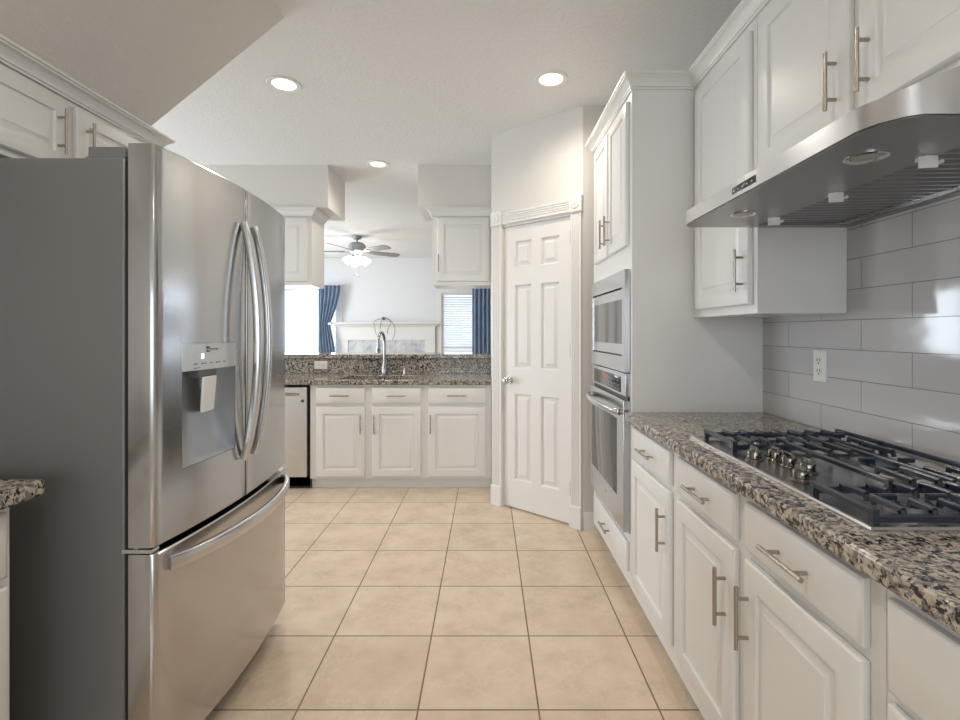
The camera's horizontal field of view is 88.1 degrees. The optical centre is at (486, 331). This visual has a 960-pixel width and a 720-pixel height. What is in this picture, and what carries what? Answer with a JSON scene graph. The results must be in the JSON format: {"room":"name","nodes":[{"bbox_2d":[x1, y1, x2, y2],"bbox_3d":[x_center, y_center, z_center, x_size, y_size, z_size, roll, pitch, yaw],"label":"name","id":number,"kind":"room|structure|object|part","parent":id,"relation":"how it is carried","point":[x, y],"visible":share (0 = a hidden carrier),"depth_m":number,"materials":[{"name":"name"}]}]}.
{"room":"kitchen","nodes":[
{"label":"kitchen","id":0,"kind":"room"},
{"bbox_2d":[0,0,283,128],"bbox_3d":[-1.373,-1.173,-0.345,0.855,0.581,5.310,0,0,0],"label":"soffit","id":1,"kind":"structure","parent":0,"point":[145,57],"depth_m":1.86,"materials":[{"name":"white paint"}]},
{"bbox_2d":[201,165,490,220],"bbox_3d":[-2.281,-1.278,4.606,4.637,0.371,0.521,0,0,0],"label":"wall","id":2,"kind":"structure","parent":0,"point":[320,187],"depth_m":4.34,"materials":[{"name":"white paint"}]},
{"bbox_2d":[273,207,329,288],"bbox_3d":[-2.172,-0.752,4.515,1.356,0.679,0.389,0,0,0],"label":"upper cabinet","id":3,"kind":"object","parent":2,"relation":"attached to","point":[304,234],"visible":0.16,"depth_m":4.36,"materials":[{"name":"white paint"}]},
{"bbox_3d":[-1.782,-0.725,4.364,0.405,0.560,0.019,0,0,0],"label":"door","id":4,"kind":"part","parent":3,"relation":"part of","materials":[{"name":"white paint"}]},
{"bbox_3d":[-2.172,-1.056,4.517,1.356,0.071,0.386,0,0,0],"label":"crown moulding","id":5,"kind":"part","parent":3,"relation":"part of","materials":[{"name":"white paint"}]},
{"bbox_2d":[324,258,441,351],"bbox_3d":[-1.050,-0.091,9.875,7.100,2.743,0.150,0,0,0],"label":"wall","id":6,"kind":"structure","parent":0,"point":[394,289],"depth_m":9.80,"materials":[{"name":"white paint"}]},
{"bbox_2d":[285,286,342,351],"bbox_3d":[-3.550,-0.060,9.832,1.400,1.780,0.115,0,0,0],"label":"window","id":7,"kind":"structure","parent":6,"relation":"in","point":[339,309],"depth_m":9.83,"materials":[{"name":"white paint"}]},
{"bbox_3d":[-3.550,-0.060,9.787,1.400,1.780,0.025,0,0,0],"label":"casing","id":8,"kind":"part","parent":7,"relation":"part of","materials":[{"name":"white paint"}]},
{"bbox_2d":[319,284,343,351],"bbox_3d":[-3.150,0.147,9.619,0.697,2.147,0.219,0,0,-13],"label":"curtain","id":9,"kind":"object","parent":6,"relation":"hanging from","point":[328,296],"visible":0.63,"depth_m":9.59,"materials":[{"name":"blue fabric"}]},
{"bbox_2d":[374,317,394,339],"bbox_3d":[-1.985,-0.069,9.695,0.422,0.462,0.210,0,0,0],"label":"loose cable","id":10,"kind":"object","parent":6,"relation":"attached to","point":[382,318],"visible":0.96,"depth_m":9.60,"materials":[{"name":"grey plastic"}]},
{"bbox_2d":[437,289,471,351],"bbox_3d":[-0.300,-0.005,9.835,1.360,1.670,0.110,0,0,0],"label":"window","id":11,"kind":"structure","parent":6,"relation":"in","point":[439,291],"depth_m":9.78,"materials":[{"name":"white paint"}]},
{"bbox_2d":[442,293,471,351],"bbox_3d":[-0.300,-0.035,9.805,1.190,1.460,0.040,0,0,0],"label":"window blind","id":12,"kind":"object","parent":11,"relation":"attached to","point":[443,294],"visible":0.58,"depth_m":9.80,"materials":[{"name":"white paint"}]},
{"bbox_3d":[-0.300,-0.743,9.805,1.190,0.045,0.040,0,0,0],"label":"head rail","id":13,"kind":"part","parent":12,"relation":"part of","materials":[{"name":"white paint"}]},
{"bbox_2d":[472,289,490,352],"bbox_3d":[0.128,0.152,9.684,0.865,2.137,0.233,0,0,0],"label":"curtain","id":14,"kind":"object","parent":6,"relation":"hanging from","point":[481,298],"visible":0.45,"depth_m":9.60,"materials":[{"name":"blue fabric"}]},
{"bbox_2d":[121,0,770,257],"bbox_3d":[-1.050,-1.513,3.425,7.300,0.100,13.050,0,0,0],"label":"ceiling","id":15,"kind":"structure","parent":0,"point":[406,85],"depth_m":2.88,"materials":[{"name":"white paint"}]},
{"bbox_2d":[266,75,301,92],"bbox_3d":[-1.197,-1.459,2.926,0.196,0.008,0.196,0,0,0],"label":"recessed light","id":16,"kind":"object","parent":15,"relation":"in","point":[285,84],"visible":1,"depth_m":2.92,"materials":[{"name":"white paint"}]},
{"bbox_2d":[324,235,399,276],"bbox_3d":[-2.035,-1.149,7.560,1.291,0.628,1.350,0,0,0],"label":"ceiling fan","id":17,"kind":"object","parent":15,"relation":"hanging from","point":[357,249],"visible":0.99,"depth_m":7.48,"materials":[{"name":"grey metal"}]},
{"bbox_3d":[-2.108,-1.087,7.478,0.144,0.148,0.131,0,0,0],"label":"lamp shade","id":18,"kind":"part","parent":17,"relation":"part of","materials":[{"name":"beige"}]},
{"bbox_3d":[-2.062,-1.086,7.688,0.130,0.148,0.144,0,0,0],"label":"lamp shade","id":19,"kind":"part","parent":17,"relation":"part of","materials":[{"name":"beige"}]},
{"bbox_3d":[-1.898,-1.086,7.432,0.130,0.148,0.144,0,0,0],"label":"lamp shade","id":20,"kind":"part","parent":17,"relation":"part of","materials":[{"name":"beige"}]},
{"bbox_3d":[-1.852,-1.087,7.642,0.144,0.148,0.131,0,0,0],"label":"lamp shade","id":21,"kind":"part","parent":17,"relation":"part of","materials":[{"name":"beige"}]},
{"bbox_3d":[-1.616,-1.228,7.295,0.500,0.042,0.140,0,0,36],"label":"blade","id":22,"kind":"part","parent":17,"relation":"part of","materials":[{"name":"grey"}]},
{"bbox_3d":[-1.616,-1.228,7.824,0.500,0.042,0.140,0,0,-36],"label":"blade","id":23,"kind":"part","parent":17,"relation":"part of","materials":[{"name":"grey wood"}]},
{"bbox_2d":[366,160,388,167],"bbox_3d":[-0.950,-1.459,4.320,0.196,0.008,0.196,0,0,0],"label":"recessed light","id":24,"kind":"object","parent":15,"relation":"in","point":[373,163],"visible":1,"depth_m":4.31,"materials":[{"name":"white paint"}]},
{"bbox_2d":[534,70,567,87],"bbox_3d":[0.370,-1.459,2.868,0.196,0.008,0.196,0,0,0],"label":"recessed light","id":25,"kind":"object","parent":15,"relation":"in","point":[550,78],"visible":1,"depth_m":2.86,"materials":[{"name":"white paint"}]},
{"bbox_2d":[204,487,704,719],"bbox_3d":[-1.050,1.330,3.425,7.300,0.100,13.050,0,0,0],"label":"floor","id":26,"kind":"structure","parent":0,"point":[400,603],"depth_m":2.19,"materials":[{"name":"beige tile"}]},
{"bbox_2d":[0,507,8,719],"bbox_3d":[-1.444,0.843,0.695,0.707,0.874,0.990,0,0,0],"label":"base cabinet","id":27,"kind":"object","parent":26,"relation":"on","point":[4,513],"visible":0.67,"depth_m":1.16,"materials":[{"name":"white paint"}]},
{"bbox_3d":[-1.135,0.502,0.915,0.019,0.155,0.510,0,0,0],"label":"drawer","id":28,"kind":"part","parent":27,"relation":"part of","materials":[{"name":"white paint"}]},
{"bbox_3d":[-1.135,0.858,0.915,0.019,0.515,0.510,0,0,0],"label":"door","id":29,"kind":"part","parent":27,"relation":"part of","materials":[{"name":"white paint"}]},
{"bbox_2d":[0,480,44,509],"bbox_3d":[-1.450,0.386,0.695,0.699,0.040,1.090,0,0,0],"label":"countertop","id":30,"kind":"structure","parent":27,"relation":"on","point":[12,492],"depth_m":1.18,"materials":[{"name":"stone"}]},
{"bbox_2d":[0,143,289,719],"bbox_3d":[-1.276,0.383,1.767,0.988,1.794,0.866,0,0,0],"label":"refrigerator","id":31,"kind":"object","parent":26,"relation":"on","point":[142,287],"visible":1,"depth_m":1.34,"materials":[{"name":"grey metal"}]},
{"bbox_3d":[-0.911,0.037,1.548,0.108,1.090,0.427,0,0,0],"label":"door","id":32,"kind":"part","parent":31,"relation":"part of","materials":[{"name":"silver metal"}]},
{"bbox_3d":[-0.899,0.126,1.555,0.051,0.024,0.100,0,0,0],"label":"dispenser spout","id":33,"kind":"part","parent":31,"relation":"part of","materials":[{"name":"grey plastic"}]},
{"bbox_3d":[-0.911,0.897,1.767,0.108,0.595,0.866,0,0,0],"label":"freezer drawer","id":34,"kind":"part","parent":31,"relation":"part of","materials":[{"name":"silver metal"}]},
{"bbox_3d":[-0.876,0.075,1.560,0.025,0.080,0.263,0,0,5],"label":"control panel","id":35,"kind":"part","parent":31,"relation":"part of","materials":[{"name":"grey metal"}]},
{"bbox_3d":[-0.836,0.640,1.768,0.108,0.042,0.798,0,0,0],"label":"handle","id":36,"kind":"part","parent":31,"relation":"part of","materials":[{"name":"silver metal"}]},
{"bbox_3d":[-0.823,0.031,1.728,0.078,0.830,0.024,0,0,4],"label":"handle","id":37,"kind":"part","parent":31,"relation":"part of","materials":[{"name":"silver metal"}]},
{"bbox_3d":[-0.823,0.031,1.808,0.078,0.830,0.024,0,0,-4],"label":"handle","id":38,"kind":"part","parent":31,"relation":"part of","materials":[{"name":"silver metal"}]},
{"bbox_3d":[-0.911,0.037,1.986,0.108,1.090,0.427,0,0,0],"label":"door","id":39,"kind":"part","parent":31,"relation":"part of","materials":[{"name":"silver metal"}]},
{"bbox_2d":[282,385,311,486],"bbox_3d":[-1.744,0.856,4.280,0.603,0.828,0.619,0,0,0],"label":"dishwasher","id":40,"kind":"object","parent":26,"relation":"on","point":[297,397],"visible":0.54,"depth_m":4.01,"materials":[{"name":"silver metal"}]},
{"bbox_3d":[-1.758,0.505,3.997,0.464,0.020,0.051,0,0,0],"label":"handle","id":41,"kind":"part","parent":40,"relation":"part of","materials":[{"name":"silver metal"}]},
{"bbox_2d":[310,385,424,487],"bbox_3d":[-0.976,0.854,4.293,0.926,0.852,0.614,0,0,0],"label":"base cabinet","id":42,"kind":"object","parent":26,"relation":"on","point":[362,436],"visible":0.94,"depth_m":4.02,"materials":[{"name":"white paint"}]},
{"bbox_3d":[-1.188,0.516,4.003,0.155,0.011,0.034,0,0,0],"label":"handle","id":43,"kind":"part","parent":42,"relation":"part of","materials":[{"name":"silver metal"}]},
{"bbox_3d":[-1.188,0.516,4.029,0.397,0.128,0.019,0,0,0],"label":"drawer","id":44,"kind":"part","parent":42,"relation":"part of","materials":[{"name":"white paint"}]},
{"bbox_3d":[-1.188,0.891,4.029,0.397,0.568,0.019,0,0,0],"label":"door","id":45,"kind":"part","parent":42,"relation":"part of","materials":[{"name":"white paint"}]},
{"bbox_3d":[-1.022,0.745,4.003,0.011,0.155,0.034,0,0,0],"label":"handle","id":46,"kind":"part","parent":42,"relation":"part of","materials":[{"name":"silver metal"}]},
{"bbox_3d":[-0.734,0.516,4.003,0.155,0.011,0.034,0,0,0],"label":"handle","id":47,"kind":"part","parent":42,"relation":"part of","materials":[{"name":"silver metal"}]},
{"bbox_3d":[-0.734,0.516,4.029,0.397,0.128,0.019,0,0,0],"label":"drawer","id":48,"kind":"part","parent":42,"relation":"part of","materials":[{"name":"white paint"}]},
{"bbox_3d":[-0.734,0.891,4.029,0.397,0.568,0.019,0,0,0],"label":"door","id":49,"kind":"part","parent":42,"relation":"part of","materials":[{"name":"white paint"}]},
{"bbox_2d":[331,322,439,351],"bbox_3d":[-1.975,0.545,9.717,2.110,1.470,0.155,0,0,0],"label":"fireplace","id":50,"kind":"object","parent":26,"relation":"on","point":[352,336],"visible":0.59,"depth_m":9.74,"materials":[{"name":"white paint"}]},
{"bbox_2d":[331,322,439,326],"bbox_3d":[-1.975,-0.147,9.717,2.110,0.085,0.155,0,0,0],"label":"mantel shelf","id":51,"kind":"object","parent":50,"relation":"attached to","point":[338,324],"depth_m":9.67,"materials":[{"name":"white paint"}]},
{"bbox_2d":[424,385,490,487],"bbox_3d":[-0.239,0.854,4.293,0.544,0.852,0.614,0,0,0],"label":"base cabinet","id":52,"kind":"object","parent":26,"relation":"on","point":[457,418],"visible":1,"depth_m":4.02,"materials":[{"name":"white paint"}]},
{"bbox_3d":[-0.244,0.516,4.003,0.155,0.011,0.034,0,0,0],"label":"handle","id":53,"kind":"part","parent":52,"relation":"part of","materials":[{"name":"silver metal"}]},
{"bbox_3d":[-0.244,0.516,4.029,0.468,0.128,0.019,0,0,0],"label":"drawer","id":54,"kind":"part","parent":52,"relation":"part of","materials":[{"name":"white paint"}]},
{"bbox_3d":[-0.244,0.891,4.029,0.468,0.568,0.019,0,0,0],"label":"door","id":55,"kind":"part","parent":52,"relation":"part of","materials":[{"name":"white paint"}]},
{"bbox_2d":[631,425,679,674],"bbox_3d":[0.934,0.843,1.986,0.652,0.874,0.565,0,0,0],"label":"base cabinet","id":56,"kind":"object","parent":26,"relation":"on","point":[654,494],"visible":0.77,"depth_m":1.89,"materials":[{"name":"white paint"}]},
{"bbox_3d":[0.625,0.485,1.970,0.034,0.011,0.155,0,0,0],"label":"handle","id":57,"kind":"part","parent":56,"relation":"part of","materials":[{"name":"silver metal"}]},
{"bbox_3d":[0.651,0.842,1.988,0.019,0.547,0.453,0,0,0],"label":"door","id":58,"kind":"part","parent":56,"relation":"part of","materials":[{"name":"white paint"}]},
{"bbox_3d":[0.651,0.485,1.988,0.019,0.120,0.453,0,0,0],"label":"drawer","id":59,"kind":"part","parent":56,"relation":"part of","materials":[{"name":"white paint"}]},
{"bbox_3d":[0.625,0.715,1.792,0.034,0.155,0.011,0,0,0],"label":"handle","id":60,"kind":"part","parent":56,"relation":"part of","materials":[{"name":"silver metal"}]},
{"bbox_2d":[594,90,762,588],"bbox_3d":[0.936,0.086,2.675,0.652,2.387,0.810,0,0,0],"label":"tall cabinet","id":61,"kind":"object","parent":26,"relation":"on","point":[680,361],"visible":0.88,"depth_m":2.27,"materials":[{"name":"white paint"}]},
{"bbox_3d":[0.627,-0.530,2.705,0.034,0.155,0.011,0,0,0],"label":"handle","id":62,"kind":"part","parent":61,"relation":"part of","materials":[{"name":"silver metal"}]},
{"bbox_3d":[0.653,-0.739,2.833,0.019,0.667,0.325,0,0,0],"label":"door","id":63,"kind":"part","parent":61,"relation":"part of","materials":[{"name":"white paint"}]},
{"bbox_3d":[0.627,1.048,2.661,0.034,0.011,0.155,0,0,0],"label":"handle","id":64,"kind":"part","parent":61,"relation":"part of","materials":[{"name":"silver metal"}]},
{"bbox_3d":[0.627,-0.530,2.605,0.034,0.155,0.011,0,0,0],"label":"handle","id":65,"kind":"part","parent":61,"relation":"part of","materials":[{"name":"silver metal"}]},
{"bbox_2d":[586,364,629,531],"bbox_3d":[0.883,0.560,2.665,0.634,0.735,0.736,0,0,0],"label":"oven","id":66,"kind":"object","parent":61,"relation":"in","point":[609,395],"visible":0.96,"depth_m":2.53,"materials":[{"name":"silver metal"}]},
{"bbox_3d":[0.600,0.375,2.665,0.068,0.031,0.690,0,0,0],"label":"handle","id":67,"kind":"part","parent":66,"relation":"part of","materials":[{"name":"silver metal"}]},
{"bbox_3d":[0.671,0.247,2.665,0.058,0.109,0.736,0,0,0],"label":"control panel","id":68,"kind":"part","parent":66,"relation":"part of","materials":[{"name":"silver metal"}]},
{"bbox_2d":[591,269,629,372],"bbox_3d":[0.894,-0.052,2.665,0.512,0.480,0.736,0,0,0],"label":"microwave","id":69,"kind":"object","parent":61,"relation":"in","point":[610,296],"visible":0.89,"depth_m":2.54,"materials":[{"name":"silver metal"}]},
{"bbox_3d":[0.672,-0.049,2.672,0.060,0.315,0.633,0,0,0],"label":"door","id":70,"kind":"part","parent":69,"relation":"part of","materials":[{"name":"black glass"}]},
{"bbox_3d":[0.653,1.048,2.661,0.019,0.135,0.698,0,0,0],"label":"drawer","id":71,"kind":"part","parent":61,"relation":"part of","materials":[{"name":"white paint"}]},
{"bbox_3d":[0.653,-0.739,2.476,0.019,0.667,0.328,0,0,0],"label":"door","id":72,"kind":"part","parent":61,"relation":"part of","materials":[{"name":"white paint"}]},
{"bbox_2d":[585,0,769,153],"bbox_3d":[0.929,-1.141,1.863,0.622,0.066,2.526,0,0,0],"label":"crown molding","id":73,"kind":"structure","parent":61,"relation":"on","point":[746,11],"depth_m":2.22,"materials":[{"name":"white paint"}]},
{"bbox_2d":[676,456,886,719],"bbox_3d":[0.934,0.843,1.262,0.652,0.874,0.878,0,0,0],"label":"base cabinet","id":74,"kind":"object","parent":26,"relation":"on","point":[772,624],"visible":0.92,"depth_m":1.15,"materials":[{"name":"white paint"}]},
{"bbox_3d":[0.625,0.485,1.485,0.034,0.011,0.155,0,0,0],"label":"handle","id":75,"kind":"part","parent":74,"relation":"part of","materials":[{"name":"silver metal"}]},
{"bbox_3d":[0.651,0.842,1.494,0.019,0.547,0.392,0,0,0],"label":"door","id":76,"kind":"part","parent":74,"relation":"part of","materials":[{"name":"white paint"}]},
{"bbox_3d":[0.651,0.485,1.494,0.019,0.120,0.392,0,0,0],"label":"drawer","id":77,"kind":"part","parent":74,"relation":"part of","materials":[{"name":"white paint"}]},
{"bbox_3d":[0.625,0.712,1.337,0.034,0.155,0.011,0,0,0],"label":"handle","id":78,"kind":"part","parent":74,"relation":"part of","materials":[{"name":"silver metal"}]},
{"bbox_3d":[0.625,0.705,1.221,0.034,0.155,0.011,0,0,0],"label":"handle","id":79,"kind":"part","parent":74,"relation":"part of","materials":[{"name":"silver metal"}]},
{"bbox_3d":[0.625,0.485,1.045,0.034,0.011,0.155,0,0,0],"label":"handle","id":80,"kind":"part","parent":74,"relation":"part of","materials":[{"name":"silver metal"}]},
{"bbox_3d":[0.651,0.842,1.050,0.019,0.547,0.390,0,0,0],"label":"door","id":81,"kind":"part","parent":74,"relation":"part of","materials":[{"name":"white paint"}]},
{"bbox_3d":[0.651,0.485,1.050,0.019,0.120,0.390,0,0,0],"label":"drawer","id":82,"kind":"part","parent":74,"relation":"part of","materials":[{"name":"white paint"}]},
{"bbox_2d":[887,589,959,719],"bbox_3d":[0.934,0.843,0.561,0.652,0.874,0.520,0,0,0],"label":"base cabinet","id":83,"kind":"object","parent":26,"relation":"on","point":[923,654],"visible":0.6,"depth_m":0.74,"materials":[{"name":"white paint"}]},
{"bbox_3d":[0.651,0.723,0.567,0.019,0.245,0.473,0,0,0],"label":"drawer","id":84,"kind":"part","parent":83,"relation":"part of","materials":[{"name":"white paint"}]},
{"bbox_3d":[0.951,0.843,-0.150,0.618,0.874,0.898,0,0,0],"label":"base cabinet","id":85,"kind":"object","parent":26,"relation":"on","visible":0},
{"bbox_2d":[625,412,959,634],"bbox_3d":[0.945,0.386,0.825,0.634,0.040,2.890,0,0,0],"label":"countertop","id":86,"kind":"structure","parent":85,"relation":"on","point":[921,568],"depth_m":0.94,"materials":[{"name":"stone"}]},
{"bbox_2d":[690,429,959,531],"bbox_3d":[0.953,0.345,1.308,0.505,0.041,0.807,0,0,0],"label":"gas cooktop","id":87,"kind":"object","parent":86,"relation":"in","point":[875,488],"visible":1,"depth_m":1.20,"materials":[{"name":"silver metal"}]},
{"bbox_3d":[0.855,0.353,1.590,0.092,0.015,0.092,0,0,0],"label":"burner","id":88,"kind":"part","parent":87,"relation":"part of","materials":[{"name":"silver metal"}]},
{"bbox_3d":[0.757,0.343,1.405,0.048,0.036,0.048,0,0,0],"label":"control knob","id":89,"kind":"part","parent":87,"relation":"part of","materials":[{"name":"silver metal"}]},
{"bbox_3d":[0.815,0.343,1.405,0.048,0.036,0.048,0,0,0],"label":"control knob","id":90,"kind":"part","parent":87,"relation":"part of","materials":[{"name":"silver metal"}]},
{"bbox_3d":[0.812,0.343,1.335,0.048,0.036,0.048,0,0,0],"label":"control knob","id":91,"kind":"part","parent":87,"relation":"part of","materials":[{"name":"silver metal"}]},
{"bbox_3d":[0.762,0.343,1.205,0.048,0.036,0.048,0,0,0],"label":"control knob","id":92,"kind":"part","parent":87,"relation":"part of","materials":[{"name":"silver metal"}]},
{"bbox_3d":[0.822,0.343,1.272,0.048,0.036,0.048,0,0,0],"label":"control knob","id":93,"kind":"part","parent":87,"relation":"part of","materials":[{"name":"silver metal"}]},
{"bbox_3d":[1.035,0.353,1.285,0.148,0.015,0.148,0,0,0],"label":"burner","id":94,"kind":"part","parent":87,"relation":"part of","materials":[{"name":"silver metal"}]},
{"bbox_3d":[0.855,0.353,1.000,0.092,0.015,0.092,0,0,0],"label":"burner","id":95,"kind":"part","parent":87,"relation":"part of","materials":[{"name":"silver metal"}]},
{"bbox_3d":[-2.626,0.854,4.293,1.148,0.852,0.614,0,0,0],"label":"base cabinet","id":96,"kind":"object","parent":26,"relation":"on","visible":0},
{"bbox_2d":[285,374,490,384],"bbox_3d":[-1.592,0.408,4.307,3.256,0.040,0.604,0,0,0],"label":"countertop","id":97,"kind":"structure","parent":96,"relation":"on","point":[290,379],"depth_m":4.05,"materials":[{"name":"stone"}]},
{"bbox_2d":[376,331,396,374],"bbox_3d":[-0.931,0.190,4.436,0.133,0.396,0.232,0,0,36],"label":"kitchen faucet","id":98,"kind":"object","parent":97,"relation":"on","point":[385,367],"visible":1,"depth_m":4.48,"materials":[{"name":"silver metal"}]},
{"bbox_3d":[-0.930,0.190,4.424,0.060,0.396,0.212,0,0,0],"label":"spout","id":99,"kind":"part","parent":98,"relation":"part of","materials":[{"name":"silver metal"}]},
{"bbox_2d":[491,154,491,483],"bbox_3d":[0.088,-0.091,4.350,0.103,2.743,1.100,0,0,0],"label":"wall","id":100,"kind":"structure","parent":0,"point":[491,154],"depth_m":4.08,"materials":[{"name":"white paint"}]},
{"bbox_2d":[426,207,490,288],"bbox_3d":[-0.247,-0.752,4.515,0.564,0.679,0.389,0,0,0],"label":"upper cabinet","id":101,"kind":"object","parent":100,"relation":"attached to","point":[461,235],"visible":0.93,"depth_m":4.36,"materials":[{"name":"white paint"}]},
{"bbox_3d":[-0.247,-1.056,4.517,0.564,0.071,0.386,0,0,0],"label":"crown moulding","id":102,"kind":"part","parent":101,"relation":"part of","materials":[{"name":"white paint"}]},
{"bbox_3d":[-0.209,-0.725,4.364,0.458,0.560,0.019,0,0,0],"label":"door","id":103,"kind":"part","parent":101,"relation":"part of","materials":[{"name":"white paint"}]},
{"bbox_2d":[492,106,582,506],"bbox_3d":[0.361,-0.091,3.496,0.770,2.743,0.100,0,0,41],"label":"wall","id":104,"kind":"structure","parent":0,"point":[540,162],"depth_m":3.41,"materials":[{"name":"white paint"}]},
{"bbox_2d":[491,194,582,530],"bbox_3d":[0.343,0.198,3.469,0.768,2.165,0.155,0,0,41],"label":"door","id":105,"kind":"structure","parent":104,"relation":"in","point":[537,265],"depth_m":3.44,"materials":[{"name":"white paint"}]},
{"bbox_3d":[0.144,0.350,3.586,0.061,0.061,0.072,0,0,41],"label":"knob","id":106,"kind":"part","parent":105,"relation":"part of","materials":[{"name":"silver metal"}]},
{"bbox_2d":[583,106,605,511],"bbox_3d":[0.946,-0.091,3.253,0.649,2.743,0.093,0,0,0],"label":"wall","id":107,"kind":"structure","parent":0,"point":[591,114],"depth_m":3.21,"materials":[{"name":"white paint"}]},
{"bbox_2d":[583,512,598,530],"bbox_3d":[0.675,1.222,3.200,0.109,0.115,0.014,0,0,0],"label":"baseboard","id":108,"kind":"structure","parent":107,"relation":"attached to","point":[588,517],"depth_m":3.19,"materials":[{"name":"white paint"}]},
{"bbox_2d":[763,195,959,468],"bbox_3d":[1.331,-0.091,0.150,0.138,2.743,6.300,0,0,0],"label":"wall","id":109,"kind":"structure","parent":0,"point":[893,359],"depth_m":1.56,"materials":[{"name":"grey tile"}]},
{"bbox_2d":[694,16,846,317],"bbox_3d":[1.077,-0.586,2.003,0.368,1.042,0.532,0,0,0],"label":"upper cabinet","id":110,"kind":"object","parent":109,"relation":"attached to","point":[740,272],"visible":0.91,"depth_m":1.80,"materials":[{"name":"white paint"}]},
{"bbox_3d":[0.936,-0.585,1.994,0.019,0.974,0.457,0,0,0],"label":"door","id":111,"kind":"part","parent":110,"relation":"part of","materials":[{"name":"white paint"}]},
{"bbox_3d":[0.910,-0.222,1.800,0.034,0.155,0.011,0,0,0],"label":"handle","id":112,"kind":"part","parent":110,"relation":"part of","materials":[{"name":"silver metal"}]},
{"bbox_2d":[813,350,826,382],"bbox_3d":[1.257,0.129,1.876,0.010,0.118,0.072,0,0,0],"label":"outlet","id":113,"kind":"object","parent":109,"relation":"attached to","point":[819,357],"visible":1,"depth_m":1.87,"materials":[{"name":"white plastic"}]},
{"bbox_2d":[816,356,821,364],"bbox_3d":[1.255,0.109,1.876,0.003,0.033,0.033,0,0,0],"label":"socket","id":114,"kind":"object","parent":113,"relation":"attached to","point":[818,358],"depth_m":1.87,"materials":[{"name":"grey plastic"}]},
{"bbox_2d":[816,367,821,375],"bbox_3d":[1.255,0.149,1.876,0.003,0.033,0.033,0,0,0],"label":"socket","id":115,"kind":"object","parent":113,"relation":"attached to","point":[818,369],"depth_m":1.87,"materials":[{"name":"grey plastic"}]},
{"bbox_2d":[758,0,959,166],"bbox_3d":[1.077,-0.815,1.268,0.368,0.584,0.935,0,0,0],"label":"upper cabinet","id":116,"kind":"object","parent":109,"relation":"attached to","point":[820,61],"visible":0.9,"depth_m":1.31,"materials":[{"name":"white paint"}]},
{"bbox_3d":[0.936,-0.810,1.490,0.019,0.524,0.425,0,0,0],"label":"door","id":117,"kind":"part","parent":116,"relation":"part of","materials":[{"name":"white paint"}]},
{"bbox_2d":[686,66,959,226],"bbox_3d":[0.967,-0.424,1.283,0.586,0.171,0.900,0,0,0],"label":"range hood","id":118,"kind":"object","parent":116,"relation":"attached to","point":[896,152],"visible":1,"depth_m":1.15,"materials":[{"name":"silver metal"}]},
{"bbox_3d":[0.790,-0.363,1.530,0.052,0.002,0.052,0,0,0],"label":"lamp glass","id":119,"kind":"part","parent":118,"relation":"part of","materials":[{"name":"grey"}]},
{"bbox_3d":[0.971,-0.365,1.283,0.579,0.002,0.890,0,0,0],"label":"under panel","id":120,"kind":"part","parent":118,"relation":"part of","materials":[{"name":"silver metal"}]},
{"bbox_3d":[0.790,-0.363,1.034,0.052,0.002,0.052,0,0,0],"label":"lamp glass","id":121,"kind":"part","parent":118,"relation":"part of","materials":[{"name":"grey"}]},
{"bbox_3d":[0.910,-0.665,1.318,0.034,0.155,0.011,0,0,0],"label":"handle","id":122,"kind":"part","parent":116,"relation":"part of","materials":[{"name":"silver metal"}]},
{"bbox_3d":[0.910,-0.662,1.205,0.034,0.155,0.011,0,0,0],"label":"handle","id":123,"kind":"part","parent":116,"relation":"part of","materials":[{"name":"silver metal"}]},
{"bbox_3d":[0.936,-0.810,1.034,0.019,0.524,0.418,0,0,0],"label":"door","id":124,"kind":"part","parent":116,"relation":"part of","materials":[{"name":"white paint"}]},
{"bbox_3d":[-1.592,0.764,4.732,3.256,1.032,0.195,0,0,0],"label":"wall","id":125,"kind":"structure","parent":0,"visible":0},
{"bbox_2d":[285,352,490,373],"bbox_3d":[-1.592,0.297,4.803,3.256,0.180,0.435,0,0,0],"label":"backsplash","id":126,"kind":"structure","parent":125,"relation":"on","point":[295,362],"depth_m":4.61,"materials":[{"name":"stone"}]},
{"bbox_2d":[314,361,327,368],"bbox_3d":[-1.542,0.306,4.605,0.120,0.073,0.009,0,0,0],"label":"outlet","id":127,"kind":"object","parent":126,"relation":"attached to","point":[317,364],"visible":1,"depth_m":4.60,"materials":[{"name":"white plastic"}]},
{"bbox_3d":[-1.875,-0.091,-0.350,0.150,2.743,5.300,0,0,0],"label":"wall","id":128,"kind":"structure","parent":0,"visible":0},
{"bbox_2d":[0,63,143,157],"bbox_3d":[-1.614,-0.683,1.595,0.367,0.278,1.290,0,0,0],"label":"upper cabinet","id":129,"kind":"object","parent":128,"relation":"attached to","point":[36,122],"visible":0.57,"depth_m":1.64,"materials":[{"name":"white paint"}]},
{"bbox_3d":[-1.474,-0.685,1.478,0.019,0.240,0.515,0,0,0],"label":"door","id":130,"kind":"part","parent":129,"relation":"part of","materials":[{"name":"white paint"}]},
{"bbox_3d":[-1.448,-0.685,1.695,0.034,0.155,0.011,0,0,0],"label":"handle","id":131,"kind":"part","parent":129,"relation":"part of","materials":[{"name":"silver metal"}]},
{"bbox_2d":[0,34,175,147],"bbox_3d":[-1.613,-0.852,1.294,0.353,0.058,1.988,0,0,0],"label":"crown molding","id":132,"kind":"structure","parent":129,"relation":"on","point":[14,56],"depth_m":1.75,"materials":[{"name":"white paint"}]},
{"bbox_3d":[-1.448,-0.685,1.815,0.034,0.155,0.011,0,0,0],"label":"handle","id":133,"kind":"part","parent":129,"relation":"part of","materials":[{"name":"silver metal"}]},
{"bbox_3d":[-1.474,-0.685,1.995,0.019,0.240,0.440,0,0,0],"label":"door","id":134,"kind":"part","parent":129,"relation":"part of","materials":[{"name":"white paint"}]}
]}

